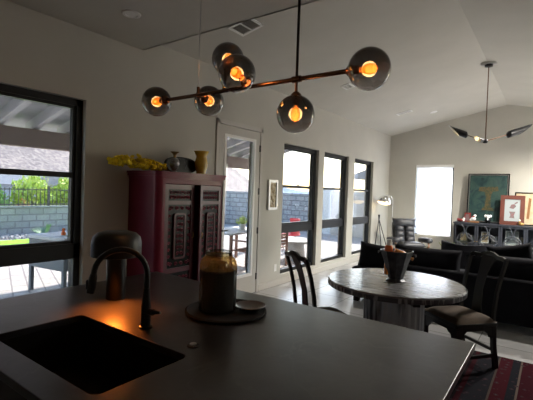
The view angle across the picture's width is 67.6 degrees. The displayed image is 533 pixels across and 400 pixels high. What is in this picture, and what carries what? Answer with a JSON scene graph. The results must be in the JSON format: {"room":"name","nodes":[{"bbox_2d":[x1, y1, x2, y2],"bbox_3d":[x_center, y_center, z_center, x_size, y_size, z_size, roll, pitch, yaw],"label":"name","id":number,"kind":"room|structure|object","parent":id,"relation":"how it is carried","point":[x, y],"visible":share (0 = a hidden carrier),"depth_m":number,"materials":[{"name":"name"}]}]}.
{"room":"kitchen","nodes":[
{"label":"kitchen","id":0,"kind":"room"},
{"bbox_2d":[8,0,317,49],"bbox_3d":[-0.425,-1.567,0.939,5.435,0.100,4.420,3,2,36],"label":"ceiling","id":1,"kind":"structure","parent":0,"point":[162,22],"depth_m":3.41,"materials":[{"name":"paint"}]},
{"bbox_2d":[122,10,140,18],"bbox_3d":[-1.157,-1.593,3.416,0.160,0.014,0.160,3,2,36],"label":"recessed light","id":2,"kind":"object","parent":1,"relation":"in","point":[132,14],"visible":1,"depth_m":3.40,"materials":[{"name":"white plastic"}]},
{"bbox_2d":[142,0,390,133],"bbox_3d":[-0.105,-0.908,1.816,1.361,1.235,0.357,3,2,44],"label":"pendant chandelier","id":3,"kind":"object","parent":1,"relation":"hanging from","point":[370,64],"visible":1,"depth_m":1.65,"materials":[{"name":"brown metal"}]},
{"bbox_2d":[162,96,169,104],"bbox_3d":[-0.552,-0.538,2.150,0.057,0.052,0.052,3,2,36],"label":"socket","id":4,"kind":"object","parent":3,"relation":"attached to","point":[165,99],"depth_m":2.13,"materials":[{"name":"brown metal"}]},
{"bbox_2d":[199,96,207,102],"bbox_3d":[-0.323,-0.531,2.086,0.051,0.052,0.063,3,2,36],"label":"socket","id":5,"kind":"object","parent":3,"relation":"attached to","point":[204,99],"depth_m":2.07,"materials":[{"name":"brown metal"}]},
{"bbox_2d":[239,76,250,86],"bbox_3d":[-0.097,-0.524,1.750,0.051,0.050,0.062,3,2,36],"label":"socket","id":6,"kind":"object","parent":3,"relation":"attached to","point":[243,81],"depth_m":1.75,"materials":[{"name":"brown metal"}]},
{"bbox_2d":[345,66,361,77],"bbox_3d":[0.331,-0.492,1.514,0.058,0.052,0.052,3,2,36],"label":"socket","id":7,"kind":"object","parent":3,"relation":"attached to","point":[346,70],"depth_m":1.52,"materials":[{"name":"brown metal"}]},
{"bbox_2d":[0,0,390,284],"bbox_3d":[-0.394,-0.177,5.896,0.200,3.180,12.500,3,2,36],"label":"wall","id":8,"kind":"structure","parent":0,"point":[40,52],"depth_m":4.38,"materials":[{"name":"paint"}]},
{"bbox_2d":[0,83,82,286],"bbox_3d":[-2.281,0.141,3.314,0.090,2.212,1.465,3,2,36],"label":"window","id":9,"kind":"structure","parent":8,"relation":"in","point":[37,252],"depth_m":3.75,"materials":[{"name":"brown metal"}]},
{"bbox_2d":[215,118,263,291],"bbox_3d":[-0.477,0.158,5.789,0.220,2.510,1.040,3,2,36],"label":"trim","id":10,"kind":"structure","parent":8,"relation":"attached to","point":[219,121],"depth_m":6.09,"materials":[{"name":"grey paint"}]},
{"bbox_2d":[219,124,260,292],"bbox_3d":[-0.389,0.191,5.736,0.111,2.432,0.918,3,2,36],"label":"door","id":11,"kind":"structure","parent":8,"relation":"in","point":[245,282],"depth_m":5.97,"materials":[{"name":"grey paint"}]},
{"bbox_2d":[267,180,277,209],"bbox_3d":[0.099,-0.082,6.385,0.036,0.480,0.250,3,2,36],"label":"wall art","id":12,"kind":"object","parent":8,"relation":"attached to","point":[272,188],"visible":1,"depth_m":6.36,"materials":[{"name":"white paper"}]},
{"bbox_2d":[280,144,316,272],"bbox_3d":[0.533,0.149,7.212,0.090,2.212,1.220,3,2,36],"label":"window","id":13,"kind":"structure","parent":8,"relation":"in","point":[287,227],"depth_m":7.55,"materials":[{"name":"brown metal"}]},
{"bbox_2d":[258,256,359,290],"bbox_3d":[-0.360,1.366,5.868,0.015,0.100,12.500,3,2,36],"label":"baseboard","id":14,"kind":"structure","parent":8,"relation":"attached to","point":[276,282],"depth_m":7.37,"materials":[{"name":"grey paint"}]},
{"bbox_2d":[321,152,346,261],"bbox_3d":[1.355,0.151,8.351,0.090,2.212,1.150,3,2,36],"label":"window","id":15,"kind":"structure","parent":8,"relation":"in","point":[335,222],"depth_m":8.72,"materials":[{"name":"brown metal"}]},
{"bbox_2d":[351,159,370,254],"bbox_3d":[2.212,0.153,9.539,0.090,2.212,1.140,3,2,36],"label":"window","id":16,"kind":"structure","parent":8,"relation":"in","point":[364,220],"depth_m":9.91,"materials":[{"name":"brown metal"}]},
{"bbox_2d":[143,0,318,49],"bbox_3d":[0.873,-1.873,2.716,5.435,0.720,0.020,3,2,36],"label":"wall header","id":17,"kind":"structure","parent":0,"point":[314,0],"depth_m":3.57,"materials":[{"name":"paint"}]},
{"bbox_2d":[162,0,532,135],"bbox_3d":[3.305,-1.970,6.078,5.835,0.753,8.280,3,2,36],"label":"ceiling","id":18,"kind":"structure","parent":0,"point":[436,50],"depth_m":5.47,"materials":[{"name":"paint"}]},
{"bbox_2d":[228,19,263,36],"bbox_3d":[-0.225,-1.898,4.359,0.296,0.075,0.260,3,2,36],"label":"ceiling vent","id":19,"kind":"object","parent":18,"relation":"in","point":[243,28],"visible":0.91,"depth_m":4.37,"materials":[{"name":"white plastic"}]},
{"bbox_2d":[341,83,354,89],"bbox_3d":[1.352,-1.887,6.612,0.159,0.046,0.220,3,2,36],"label":"ceiling vent","id":20,"kind":"object","parent":18,"relation":"in","point":[349,85],"visible":1,"depth_m":6.60,"materials":[{"name":"white plastic"}]},
{"bbox_2d":[396,110,412,115],"bbox_3d":[3.015,-1.906,8.693,0.315,0.080,0.160,3,2,36],"label":"ceiling vent","id":21,"kind":"object","parent":18,"relation":"in","point":[408,111],"visible":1,"depth_m":8.68,"materials":[{"name":"white plastic"}]},
{"bbox_2d":[448,62,532,142],"bbox_3d":[3.687,-1.556,6.444,1.341,1.288,0.325,2,1,3],"label":"ceiling lamp","id":22,"kind":"object","parent":18,"relation":"hanging from","point":[517,131],"visible":1,"depth_m":6.44,"materials":[{"name":"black metal"}]},
{"bbox_2d":[253,260,532,363],"bbox_3d":[1.832,1.576,4.286,5.835,0.100,12.900,3,2,36],"label":"floor","id":23,"kind":"structure","parent":0,"point":[514,342],"depth_m":5.30,"materials":[{"name":"tile"}]},
{"bbox_2d":[127,170,225,281],"bbox_3d":[-0.977,0.563,4.472,0.562,1.725,1.024,3,2,36],"label":"tall cabinet","id":24,"kind":"object","parent":23,"relation":"on","point":[177,216],"visible":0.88,"depth_m":4.21,"materials":[{"name":"red paint"}]},
{"bbox_2d":[107,153,169,170],"bbox_3d":[-1.277,-0.380,4.058,0.342,0.157,0.725,3,2,36],"label":"bunch","id":25,"kind":"object","parent":24,"relation":"on","point":[120,160],"visible":1,"depth_m":3.92,"materials":[{"name":"yellow"}]},
{"bbox_2d":[170,151,179,171],"bbox_3d":[-0.991,-0.407,4.293,0.108,0.222,0.108,3,2,36],"label":"vase","id":26,"kind":"object","parent":24,"relation":"on","point":[174,162],"visible":0.9,"depth_m":4.26,"materials":[{"name":"grey ceramic"}]},
{"bbox_2d":[164,157,195,172],"bbox_3d":[-0.972,-0.397,4.550,0.056,0.187,0.470,3,2,36],"label":"oval platter","id":27,"kind":"object","parent":24,"relation":"on","point":[186,165],"visible":0.79,"depth_m":4.58,"materials":[{"name":"black"}]},
{"bbox_2d":[194,151,208,173],"bbox_3d":[-0.772,-0.437,4.714,0.178,0.276,0.178,3,2,36],"label":"vase","id":28,"kind":"object","parent":24,"relation":"on","point":[201,163],"visible":0.89,"depth_m":4.66,"materials":[{"name":"yellow ceramic"}]},
{"bbox_2d":[0,380,449,399],"bbox_3d":[-0.470,1.063,1.719,2.095,0.885,1.121,3,2,36],"label":"kitchen island","id":29,"kind":"object","parent":23,"relation":"on","point":[6,392],"visible":0.02,"depth_m":1.36,"materials":[{"name":"black paint"}]},
{"bbox_2d":[0,272,474,399],"bbox_3d":[-0.369,0.602,1.827,2.175,0.030,1.402,3,2,36],"label":"island countertop","id":30,"kind":"structure","parent":29,"relation":"on","point":[295,351],"depth_m":1.62,"materials":[{"name":"stone"}]},
{"bbox_2d":[0,321,178,394],"bbox_3d":[-0.723,0.720,1.587,0.800,0.220,0.426,3,2,36],"label":"sink","id":31,"kind":"object","parent":30,"relation":"in","point":[96,360],"visible":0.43,"depth_m":1.82,"materials":[{"name":"black metal"}]},
{"bbox_2d":[90,230,141,300],"bbox_3d":[-0.854,0.367,2.262,0.272,0.385,0.272,3,2,36],"label":"table lamp","id":32,"kind":"object","parent":30,"relation":"on","point":[102,241],"visible":0.8,"depth_m":2.21,"materials":[{"name":"black metal"}]},
{"bbox_2d":[86,247,160,329],"bbox_3d":[-0.632,0.394,1.786,0.324,0.369,0.085,2,1,-8],"label":"faucet","id":33,"kind":"object","parent":30,"relation":"on","point":[147,312],"visible":1,"depth_m":1.79,"materials":[{"name":"black metal"}]},
{"bbox_2d":[187,342,198,347],"bbox_3d":[-0.298,0.588,1.620,0.050,0.011,0.050,3,2,36],"label":"button","id":34,"kind":"object","parent":30,"relation":"on","point":[192,344],"visible":1,"depth_m":1.61,"materials":[{"name":"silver metal"}]},
{"bbox_2d":[185,298,265,323],"bbox_3d":[-0.213,0.578,2.089,0.424,0.016,0.424,3,2,36],"label":"round tray","id":35,"kind":"object","parent":30,"relation":"on","point":[194,311],"visible":0.69,"depth_m":1.99,"materials":[{"name":"stone"}]},
{"bbox_2d":[200,250,235,312],"bbox_3d":[-0.252,0.419,2.074,0.194,0.308,0.194,3,2,36],"label":"glass jar","id":36,"kind":"object","parent":35,"relation":"on","point":[218,279],"visible":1,"depth_m":2.01,"materials":[{"name":"black glass"}]},
{"bbox_2d":[235,300,265,310],"bbox_3d":[-0.085,0.565,2.102,0.166,0.026,0.166,3,2,36],"label":"dish","id":37,"kind":"object","parent":35,"relation":"on","point":[247,305],"visible":1,"depth_m":2.13,"materials":[{"name":"grey ceramic"}]},
{"bbox_2d":[285,250,345,313],"bbox_3d":[0.475,0.972,3.550,0.564,1.056,0.472,1,1,-20],"label":"dining chair","id":38,"kind":"object","parent":23,"relation":"on","point":[295,255],"visible":0.23,"depth_m":3.46,"materials":[{"name":"black wood"}]},
{"bbox_2d":[317,307,345,313],"bbox_3d":[0.526,1.034,3.571,0.436,0.063,0.464,1,1,-20],"label":"seat cushion","id":39,"kind":"object","parent":38,"relation":"on","point":[326,308],"depth_m":3.67,"materials":[{"name":"beige fabric"}]},
{"bbox_2d":[375,214,385,244],"bbox_3d":[2.728,0.895,9.252,0.330,1.103,0.355,1,2,-32],"label":"reading lamp","id":40,"kind":"object","parent":23,"relation":"on","point":[379,223],"visible":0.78,"depth_m":9.27,"materials":[{"name":"black metal"}]},
{"bbox_2d":[377,194,392,236],"bbox_3d":[3.020,0.649,9.964,0.562,1.577,0.343,2,1,-6],"label":"arc floor lamp","id":41,"kind":"object","parent":23,"relation":"on","point":[384,200],"visible":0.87,"depth_m":9.86,"materials":[{"name":"silver metal"}]},
{"bbox_2d":[328,268,467,331],"bbox_3d":[1.201,1.141,3.787,1.246,0.750,1.246,3,2,36],"label":"dining table","id":42,"kind":"object","parent":23,"relation":"on","point":[398,304],"visible":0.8,"depth_m":3.54,"materials":[{"name":"grey wood"}]},
{"bbox_2d":[384,239,392,274],"bbox_3d":[1.159,0.538,3.781,0.073,0.332,0.073,3,2,36],"label":"wine bottle","id":43,"kind":"object","parent":42,"relation":"on","point":[388,247],"visible":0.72,"depth_m":3.76,"materials":[{"name":"orange glass"}]},
{"bbox_2d":[378,248,415,282],"bbox_3d":[1.225,0.621,3.764,0.297,0.292,0.312,2,1,-18],"label":"ice bucket","id":44,"kind":"object","parent":42,"relation":"on","point":[396,263],"visible":0.99,"depth_m":3.68,"materials":[{"name":"grey metal"}]},
{"bbox_2d":[393,249,413,260],"bbox_3d":[1.284,0.514,3.740,0.194,0.108,0.080,2,1,7],"label":"bottle","id":45,"kind":"object","parent":44,"relation":"on","point":[395,250],"visible":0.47,"depth_m":3.72,"materials":[{"name":"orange glass"}]},
{"bbox_2d":[386,218,432,247],"bbox_3d":[3.367,0.956,9.480,0.930,1.009,0.809,2,1,-3],"label":"recliner","id":46,"kind":"object","parent":23,"relation":"on","point":[403,233],"visible":0.79,"depth_m":9.62,"materials":[{"name":"black leather"}]},
{"bbox_2d":[394,241,425,247],"bbox_3d":[3.369,1.063,9.357,0.560,0.211,0.557,2,1,-3],"label":"seat cushion","id":47,"kind":"object","parent":46,"relation":"on","point":[408,243],"depth_m":9.14,"materials":[{"name":"grey leather"}]},
{"bbox_2d":[352,244,532,328],"bbox_3d":[3.187,1.117,5.109,4.020,0.872,1.120,3,2,36],"label":"sectional sofa","id":48,"kind":"object","parent":23,"relation":"on","point":[515,301],"visible":0.48,"depth_m":4.80,"materials":[{"name":"black fabric"}]},
{"bbox_2d":[358,241,384,267],"bbox_3d":[1.580,0.827,5.838,0.483,0.438,0.182,2,1,21],"label":"throw pillow","id":49,"kind":"object","parent":48,"relation":"on","point":[369,255],"visible":0.73,"depth_m":5.79,"materials":[{"name":"black fabric"}]},
{"bbox_2d":[395,244,461,270],"bbox_3d":[2.195,0.867,5.444,0.880,0.454,0.235,3,2,36],"label":"cushion","id":50,"kind":"object","parent":48,"relation":"on","point":[425,257],"depth_m":5.29,"materials":[{"name":"black fabric"}]},
{"bbox_2d":[464,251,532,280],"bbox_3d":[2.924,0.904,4.918,0.880,0.454,0.235,3,2,36],"label":"cushion","id":51,"kind":"object","parent":48,"relation":"on","point":[517,268],"depth_m":4.78,"materials":[{"name":"black fabric"}]},
{"bbox_2d":[486,243,532,258],"bbox_3d":[3.120,0.782,5.060,0.583,0.530,0.185,3,2,35],"label":"throw pillow","id":52,"kind":"object","parent":48,"relation":"on","point":[522,250],"visible":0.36,"depth_m":4.97,"materials":[{"name":"black fabric"}]},
{"bbox_2d":[424,251,508,368],"bbox_3d":[1.882,1.014,3.788,0.564,1.056,0.472,2,1,-15],"label":"dining chair","id":53,"kind":"object","parent":23,"relation":"on","point":[459,320],"visible":0.91,"depth_m":3.66,"materials":[{"name":"black wood"}]},
{"bbox_2d":[424,305,497,324],"bbox_3d":[1.825,1.074,3.774,0.436,0.063,0.464,2,1,-15],"label":"seat cushion","id":54,"kind":"object","parent":53,"relation":"on","point":[453,314],"depth_m":3.66,"materials":[{"name":"beige fabric"}]},
{"bbox_2d":[441,240,494,268],"bbox_3d":[3.408,1.122,6.801,0.753,0.800,0.753,2,1,-9],"label":"lounge chair","id":55,"kind":"object","parent":23,"relation":"on","point":[445,245],"visible":0.13,"depth_m":6.50,"materials":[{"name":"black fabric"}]},
{"bbox_2d":[450,350,532,399],"bbox_3d":[2.011,1.569,2.468,1.720,0.010,2.700,3,2,36],"label":"area rug","id":56,"kind":"object","parent":23,"relation":"on","point":[513,379],"visible":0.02,"depth_m":3.38,"materials":[{"name":"red fabric"}]},
{"bbox_2d":[453,221,532,252],"bbox_3d":[5.540,1.052,8.945,2.440,0.990,0.446,3,2,36],"label":"media cabinet","id":57,"kind":"object","parent":23,"relation":"on","point":[498,230],"visible":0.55,"depth_m":9.20,"materials":[{"name":"black painted wood"}]},
{"bbox_2d":[460,232,467,240],"bbox_3d":[4.738,0.884,9.567,0.160,0.201,0.042,3,2,36],"label":"picture frame","id":58,"kind":"object","parent":57,"relation":"in","point":[464,237],"visible":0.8,"depth_m":9.56,"materials":[{"name":"silver metal"}]},
{"bbox_2d":[464,213,470,221],"bbox_3d":[4.826,0.413,9.553,0.140,0.220,0.037,3,2,36],"label":"picture frame","id":59,"kind":"object","parent":57,"relation":"on","point":[467,216],"visible":0.85,"depth_m":9.55,"materials":[{"name":"red ceramic"}]},
{"bbox_2d":[467,215,478,222],"bbox_3d":[4.858,0.433,9.342,0.240,0.192,0.102,3,2,36],"label":"figurine","id":60,"kind":"object","parent":57,"relation":"on","point":[473,218],"visible":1,"depth_m":9.31,"materials":[{"name":"white ceramic"}]},
{"bbox_2d":[481,231,488,242],"bbox_3d":[5.106,0.872,9.306,0.160,0.260,0.049,3,2,36],"label":"picture frame","id":61,"kind":"object","parent":57,"relation":"in","point":[486,240],"visible":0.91,"depth_m":9.30,"materials":[{"name":"white plastic"}]},
{"bbox_2d":[482,232,487,241],"bbox_3d":[5.108,0.873,9.309,0.140,0.240,0.006,3,-5,36],"label":"picture","id":62,"kind":"object","parent":61,"relation":"attached to","point":[483,233],"depth_m":9.31},
{"bbox_2d":[466,174,509,223],"bbox_3d":[5.211,-0.040,9.379,0.860,1.160,0.110,3,2,36],"label":"abstract painting","id":63,"kind":"object","parent":57,"relation":"on","point":[485,191],"visible":0.83,"depth_m":9.39,"materials":[{"name":"green paint"}]},
{"bbox_2d":[484,215,491,223],"bbox_3d":[5.102,0.441,9.158,0.130,0.206,0.144,1,1,-26],"label":"figurine","id":64,"kind":"object","parent":57,"relation":"on","point":[488,217],"visible":1,"depth_m":9.12,"materials":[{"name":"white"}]},
{"bbox_2d":[455,240,532,247],"bbox_3d":[5.557,1.036,8.967,2.400,0.020,0.390,3,2,36],"label":"shelf","id":65,"kind":"object","parent":57,"relation":"attached to","point":[467,242],"depth_m":9.21,"materials":[{"name":"black wood"}]},
{"bbox_2d":[491,236,497,243],"bbox_3d":[5.280,0.926,9.174,0.160,0.171,0.038,3,2,36],"label":"picture frame","id":66,"kind":"object","parent":57,"relation":"in","point":[495,237],"visible":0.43,"depth_m":9.18,"materials":[{"name":"silver metal"}]},
{"bbox_2d":[505,231,518,244],"bbox_3d":[5.547,0.865,8.993,0.260,0.320,0.056,3,2,36],"label":"picture frame","id":67,"kind":"object","parent":57,"relation":"in","point":[512,241],"visible":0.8,"depth_m":8.99,"materials":[{"name":"white plastic"}]},
{"bbox_2d":[499,195,525,225],"bbox_3d":[5.518,0.229,8.934,0.470,0.665,0.096,3,2,36],"label":"framed print","id":68,"kind":"object","parent":57,"relation":"on","point":[512,207],"visible":0.97,"depth_m":8.93,"materials":[{"name":"brown wood"}]},
{"bbox_2d":[515,192,532,225],"bbox_3d":[5.802,0.201,8.907,0.440,0.741,0.067,3,2,36],"label":"framed print","id":69,"kind":"object","parent":57,"relation":"on","point":[528,218],"visible":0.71,"depth_m":8.88,"materials":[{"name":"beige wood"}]},
{"bbox_2d":[386,105,532,248],"bbox_3d":[5.615,-0.367,9.390,5.835,3.810,0.200,3,2,36],"label":"wall","id":70,"kind":"structure","parent":0,"point":[436,144],"depth_m":9.83,"materials":[{"name":"paint"}]},
{"bbox_2d":[415,168,453,236],"bbox_3d":[4.362,0.004,10.331,0.915,1.820,0.060,3,2,36],"label":"window","id":71,"kind":"structure","parent":70,"relation":"in","point":[453,168],"depth_m":10.06,"materials":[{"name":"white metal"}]},
{"bbox_2d":[414,165,453,235],"bbox_3d":[4.308,-0.005,10.256,0.905,1.798,0.075,3,2,36],"label":"roller shade","id":72,"kind":"object","parent":71,"relation":"attached to","point":[434,182],"visible":0.98,"depth_m":10.24,"materials":[{"name":"white fabric"}]},
{"label":"outside","id":73,"kind":"structure","parent":0,"visible":0},
{"bbox_3d":[-79.264,-4.907,180.546,460.000,0.340,600.000,3,2,36],"label":"ground","id":74,"kind":"structure","parent":73,"visible":0},
{"bbox_2d":[0,184,10,205],"bbox_3d":[-8.698,0.344,12.390,1.475,1.940,1.532,1,2,-31],"label":"shrub","id":75,"kind":"object","parent":74,"relation":"on","point":[1,190],"visible":0.28,"depth_m":12.34,"materials":[{"name":"green plant"}]},
{"bbox_2d":[0,239,28,244],"bbox_3d":[-7.702,1.194,8.394,1.800,0.130,10.600,3,2,36],"label":"lawn","id":76,"kind":"structure","parent":74,"relation":"on","point":[19,241],"depth_m":10.56,"materials":[{"name":"green plant"}]},
{"bbox_2d":[10,175,55,205],"bbox_3d":[-7.973,0.130,13.598,1.566,2.241,1.437,2,1,11],"label":"shrub","id":77,"kind":"object","parent":74,"relation":"on","point":[31,182],"visible":0.31,"depth_m":13.28,"materials":[{"name":"green plant"}]},
{"bbox_2d":[0,207,67,235],"bbox_3d":[-7.355,0.711,12.090,0.200,0.950,17.000,3,2,36],"label":"wall","id":78,"kind":"structure","parent":74,"relation":"on","point":[13,221],"depth_m":12.13,"materials":[{"name":"grey brick"}]},
{"bbox_2d":[0,205,67,207],"bbox_3d":[-7.338,0.206,12.079,0.260,0.060,17.000,3,2,36],"label":"wall cap","id":79,"kind":"object","parent":78,"relation":"on","point":[35,206],"visible":0.44,"depth_m":12.30,"materials":[{"name":"grey concrete"}]},
{"bbox_2d":[0,186,67,205],"bbox_3d":[-6.946,-0.132,12.598,0.060,0.620,12.100,3,2,36],"label":"iron fence","id":80,"kind":"object","parent":79,"relation":"on","point":[48,189],"visible":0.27,"depth_m":12.43,"materials":[{"name":"grey"}]},
{"bbox_2d":[0,174,68,203],"bbox_3d":[-14.529,-0.461,24.300,6.600,2.350,4.000,3,2,36],"label":"house","id":81,"kind":"structure","parent":74,"relation":"on","point":[5,180],"depth_m":22.39,"materials":[{"name":"grey"}]},
{"bbox_2d":[51,177,68,204],"bbox_3d":[-7.274,0.209,14.592,1.584,2.174,1.504,2,1,3],"label":"shrub","id":82,"kind":"object","parent":74,"relation":"on","point":[61,185],"visible":0.16,"depth_m":14.20,"materials":[{"name":"green plant"}]},
{"bbox_2d":[0,224,246,240],"bbox_3d":[-6.220,1.185,11.208,2.690,0.120,16.900,3,2,36],"label":"gravel bed","id":83,"kind":"object","parent":74,"relation":"on","point":[225,225],"visible":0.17,"depth_m":17.23,"materials":[{"name":"grey gravel"}]},
{"bbox_2d":[0,231,59,239],"bbox_3d":[-7.046,1.058,11.599,0.802,0.137,5.533,3,2,36],"label":"pebbles","id":84,"kind":"object","parent":83,"relation":"on","point":[16,236],"visible":0.2,"depth_m":11.28,"materials":[{"name":"grey stone"}]},
{"bbox_2d":[31,224,51,232],"bbox_3d":[-6.651,0.902,11.765,0.533,0.426,0.674,1,1,-28],"label":"agave","id":85,"kind":"object","parent":83,"relation":"on","point":[45,229],"visible":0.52,"depth_m":11.85,"materials":[{"name":"green plant"}]},
{"bbox_2d":[224,191,364,237],"bbox_3d":[1.429,0.488,16.357,9.025,1.800,0.200,3,2,36],"label":"wall","id":86,"kind":"structure","parent":74,"relation":"on","point":[294,205],"depth_m":16.43,"materials":[{"name":"grey brick"}]},
{"bbox_2d":[322,190,335,233],"bbox_3d":[2.372,0.501,15.633,0.500,1.870,0.370,3,2,36],"label":"pillar","id":87,"kind":"structure","parent":74,"relation":"on","point":[327,194],"depth_m":15.41,"materials":[{"name":"white paint"}]},
{"bbox_2d":[354,170,365,189],"bbox_3d":[9.355,-0.415,21.737,7.100,4.000,7.400,3,2,36],"label":"house","id":88,"kind":"structure","parent":74,"relation":"on","point":[360,175],"depth_m":20.48,"materials":[{"name":"white paint"}]},
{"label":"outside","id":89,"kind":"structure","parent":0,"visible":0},
{"bbox_2d":[283,188,308,193],"bbox_3d":[-15.472,-19.291,541.507,140.000,20.046,300.000,3,2,36],"label":"mountain","id":90,"kind":"structure","parent":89,"point":[285,190],"depth_m":522.95},
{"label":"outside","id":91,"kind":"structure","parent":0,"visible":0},
{"bbox_2d":[0,145,248,191],"bbox_3d":[-38.599,-14.021,77.216,86.000,27.530,140.000,3,2,36],"label":"hill","id":92,"kind":"structure","parent":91,"point":[11,157],"depth_m":44.69,"materials":[{"name":"grey"}]},
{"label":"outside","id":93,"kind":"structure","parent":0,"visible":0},
{"bbox_2d":[0,231,362,298],"bbox_3d":[-2.563,1.359,8.569,6.315,0.100,16.900,3,2,36],"label":"floor","id":94,"kind":"structure","parent":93,"point":[13,279],"depth_m":7.28,"materials":[{"name":"grey concrete"}]},
{"bbox_2d":[27,231,67,289],"bbox_3d":[-2.999,0.936,6.085,0.840,0.830,0.840,3,1,27],"label":"table","id":95,"kind":"object","parent":94,"relation":"on","point":[59,265],"visible":0.34,"depth_m":5.73,"materials":[{"name":"grey plastic"}]},
{"bbox_2d":[60,228,66,235],"bbox_3d":[-2.983,0.467,5.852,0.100,0.118,0.100,3,2,36],"label":"figurine","id":96,"kind":"object","parent":95,"relation":"on","point":[63,233],"visible":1,"depth_m":5.83,"materials":[{"name":"orange ceramic"}]},
{"bbox_2d":[0,96,290,169],"bbox_3d":[-2.111,-0.318,6.488,3.265,3.377,10.450,3,2,36],"label":"patio cover","id":97,"kind":"object","parent":94,"relation":"on","point":[23,123],"visible":0.13,"depth_m":6.23,"materials":[{"name":"grey"}]},
{"bbox_2d":[224,226,246,266],"bbox_3d":[-0.705,1.005,8.585,0.900,0.735,1.500,3,2,30],"label":"outdoor table","id":98,"kind":"object","parent":94,"relation":"on","point":[234,230],"visible":0.41,"depth_m":8.19,"materials":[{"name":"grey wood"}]},
{"bbox_2d":[236,216,246,229],"bbox_3d":[-0.541,0.488,8.720,0.356,0.301,0.274,3,2,36],"label":"flower pot","id":99,"kind":"object","parent":98,"relation":"on","point":[242,223],"visible":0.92,"depth_m":8.66,"materials":[{"name":"white ceramic"}]},
{"bbox_2d":[229,237,246,268],"bbox_3d":[-0.362,0.981,7.844,0.500,0.840,0.560,3,2,36],"label":"slatted chair","id":100,"kind":"object","parent":94,"relation":"on","point":[243,250],"visible":0.27,"depth_m":7.77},
{"bbox_2d":[281,233,287,265],"bbox_3d":[0.107,0.982,8.492,0.500,0.840,0.560,3,2,36],"label":"slatted chair","id":101,"kind":"object","parent":94,"relation":"on","point":[284,236],"visible":0.14,"depth_m":8.52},
{"bbox_2d":[281,218,299,248],"bbox_3d":[0.670,0.941,11.169,0.557,0.842,0.600,2,1,0],"label":"patio chair","id":102,"kind":"object","parent":94,"relation":"on","point":[295,234],"visible":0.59,"depth_m":10.93,"materials":[{"name":"red"}]},
{"bbox_2d":[281,238,306,259],"bbox_3d":[0.684,1.174,9.494,0.840,0.450,0.840,3,2,36],"label":"table","id":103,"kind":"object","parent":94,"relation":"on","point":[297,244],"visible":0.56,"depth_m":9.30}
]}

